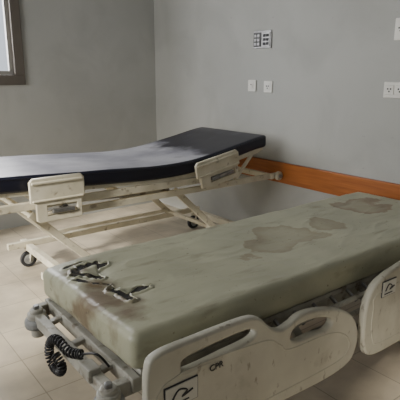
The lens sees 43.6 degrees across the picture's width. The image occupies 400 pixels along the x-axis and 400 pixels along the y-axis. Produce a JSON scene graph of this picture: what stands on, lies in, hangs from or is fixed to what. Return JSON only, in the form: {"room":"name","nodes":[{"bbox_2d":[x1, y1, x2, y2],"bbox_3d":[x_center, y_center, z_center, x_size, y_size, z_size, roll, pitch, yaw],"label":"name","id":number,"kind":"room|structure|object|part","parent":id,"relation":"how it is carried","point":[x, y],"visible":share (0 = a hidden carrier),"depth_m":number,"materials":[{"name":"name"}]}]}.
{"room":"hospital room","nodes":[
{"label":"hospital room","id":0,"kind":"room"},
{"bbox_2d":[0,0,156,229],"bbox_3d":[-2.447,-1.043,3.874,4.850,2.900,0.200,-11,18,-36],"label":"wall","id":1,"kind":"structure","parent":0,"point":[89,65],"depth_m":4.77,"materials":[{"name":"paint"}]},
{"bbox_2d":[0,0,13,74],"bbox_3d":[-2.100,-1.495,3.945,1.150,0.990,0.040,-11,18,-36],"label":"window","id":2,"kind":"structure","parent":1,"relation":"in","point":[10,71],"depth_m":4.31,"materials":[{"name":"white metal"}]},
{"bbox_2d":[0,0,25,84],"bbox_3d":[-2.091,-1.492,3.933,1.320,1.160,0.090,-11,18,-36],"label":"window frame","id":3,"kind":"structure","parent":1,"relation":"attached to","point":[18,78],"depth_m":4.32,"materials":[{"name":"brown metal"}]},
{"bbox_2d":[0,202,399,399],"bbox_3d":[-0.416,1.019,1.867,5.050,0.100,6.570,-11,18,-36],"label":"floor","id":4,"kind":"structure","parent":0,"point":[25,373],"depth_m":2.72,"materials":[{"name":"tile"}]},
{"bbox_2d":[0,127,282,279],"bbox_3d":[-0.519,0.022,3.675,2.300,0.934,0.987,-11,18,-36],"label":"hospital bed","id":5,"kind":"object","parent":4,"relation":"on","point":[47,180],"visible":0.88,"depth_m":3.39,"materials":[{"name":"blue plastic"}]},
{"bbox_3d":[-0.691,0.207,4.072,1.720,0.045,0.035,-11,18,-36],"label":"rail","id":6,"kind":"part","parent":5,"relation":"part of","materials":[{"name":"beige metal"}]},
{"bbox_3d":[-0.478,-0.055,3.157,1.690,0.055,0.030,-11,18,-36],"label":"rail","id":7,"kind":"part","parent":5,"relation":"part of","materials":[{"name":"beige metal"}]},
{"bbox_3d":[-0.573,-0.305,3.513,2.123,0.220,0.802,-11,18,-36],"label":"mattress","id":8,"kind":"part","parent":5,"relation":"part of","materials":[{"name":"black leather"}]},
{"bbox_3d":[-0.152,-0.053,3.431,1.950,0.040,0.028,-11,18,-36],"label":"rail","id":9,"kind":"part","parent":5,"relation":"part of","materials":[{"name":"beige metal"}]},
{"bbox_2d":[24,192,399,399],"bbox_3d":[0.427,0.498,2.372,2.296,0.658,0.856,-11,18,-36],"label":"hospital bed","id":10,"kind":"object","parent":4,"relation":"on","point":[210,313],"visible":1,"depth_m":1.87,"materials":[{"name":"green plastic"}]},
{"bbox_3d":[-0.635,0.476,1.952,0.052,0.115,0.052,-11,18,-36],"label":"bumper post","id":11,"kind":"part","parent":10,"relation":"part of","materials":[{"name":"grey plastic"}]},
{"bbox_3d":[0.215,0.277,2.647,2.200,0.050,0.035,-11,18,-36],"label":"deck rail","id":12,"kind":"part","parent":10,"relation":"part of","materials":[{"name":"grey metal"}]},
{"bbox_2d":[44,334,109,376],"bbox_3d":[-0.426,0.540,1.662,0.323,0.169,0.058,11,18,37],"label":"coiled cable","id":13,"kind":"object","parent":10,"relation":"hanging from","point":[59,369],"visible":1,"depth_m":1.68,"materials":[{"name":"black rubber"}]},
{"bbox_3d":[-0.267,0.600,1.468,0.052,0.115,0.052,-11,18,-36],"label":"bumper post","id":14,"kind":"part","parent":10,"relation":"part of","materials":[{"name":"grey plastic"}]},
{"bbox_3d":[0.614,0.405,2.150,2.200,0.050,0.035,-11,18,-36],"label":"deck rail","id":15,"kind":"part","parent":10,"relation":"part of","materials":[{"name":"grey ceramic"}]},
{"bbox_3d":[0.376,0.523,1.908,0.040,0.110,0.106,-11,18,-36],"label":"guard arm","id":16,"kind":"part","parent":10,"relation":"part of","materials":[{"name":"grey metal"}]},
{"bbox_2d":[154,0,399,221],"bbox_3d":[1.500,-0.803,2.935,0.200,2.900,6.570,-11,18,-36],"label":"wall","id":17,"kind":"structure","parent":0,"point":[328,63],"depth_m":3.88,"materials":[{"name":"paint"}]},
{"bbox_2d":[248,80,256,91],"bbox_3d":[0.429,-0.946,4.138,0.022,0.092,0.092,-11,18,-36],"label":"wall socket","id":18,"kind":"object","parent":17,"relation":"attached to","point":[251,83],"visible":1,"depth_m":4.13,"materials":[{"name":"white plastic"}]},
{"bbox_2d":[253,30,271,48],"bbox_3d":[0.492,-1.274,3.968,0.023,0.135,0.200,-11,18,-36],"label":"panel","id":19,"kind":"object","parent":17,"relation":"attached to","point":[262,39],"visible":1,"depth_m":3.95,"materials":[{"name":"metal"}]},
{"bbox_3d":[0.460,-1.283,4.005,0.009,0.110,0.084,-11,18,-36],"label":"frame","id":20,"kind":"part","parent":19,"relation":"part of","materials":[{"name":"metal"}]},
{"bbox_3d":[0.520,-1.264,3.930,0.009,0.110,0.084,-11,18,-36],"label":"frame","id":21,"kind":"part","parent":19,"relation":"part of","materials":[{"name":"white plastic"}]},
{"bbox_2d":[264,81,272,92],"bbox_3d":[0.543,-0.905,3.999,0.018,0.092,0.092,-11,18,-36],"label":"wall socket","id":22,"kind":"object","parent":17,"relation":"attached to","point":[268,85],"visible":1,"depth_m":3.99,"materials":[{"name":"white plastic"}]},
{"bbox_2d":[238,157,399,199],"bbox_3d":[1.661,0.101,2.760,0.028,0.165,4.550,-11,18,-36],"label":"trim","id":23,"kind":"structure","parent":17,"relation":"attached to","point":[329,182],"depth_m":3.68,"materials":[{"name":"brown wood"}]},
{"bbox_2d":[383,82,399,97],"bbox_3d":[1.226,-0.691,3.144,0.018,0.100,0.160,-11,18,-36],"label":"wall socket","id":24,"kind":"object","parent":17,"relation":"attached to","point":[391,89],"visible":1,"depth_m":3.15,"materials":[{"name":"white plastic"}]},
{"bbox_2d":[394,18,399,39],"bbox_3d":[1.251,-1.037,3.022,0.018,0.130,0.160,-11,18,-36],"label":"wall socket","id":25,"kind":"object","parent":17,"relation":"attached to","point":[397,24],"visible":1,"depth_m":3.07,"materials":[{"name":"white plastic"}]}
]}

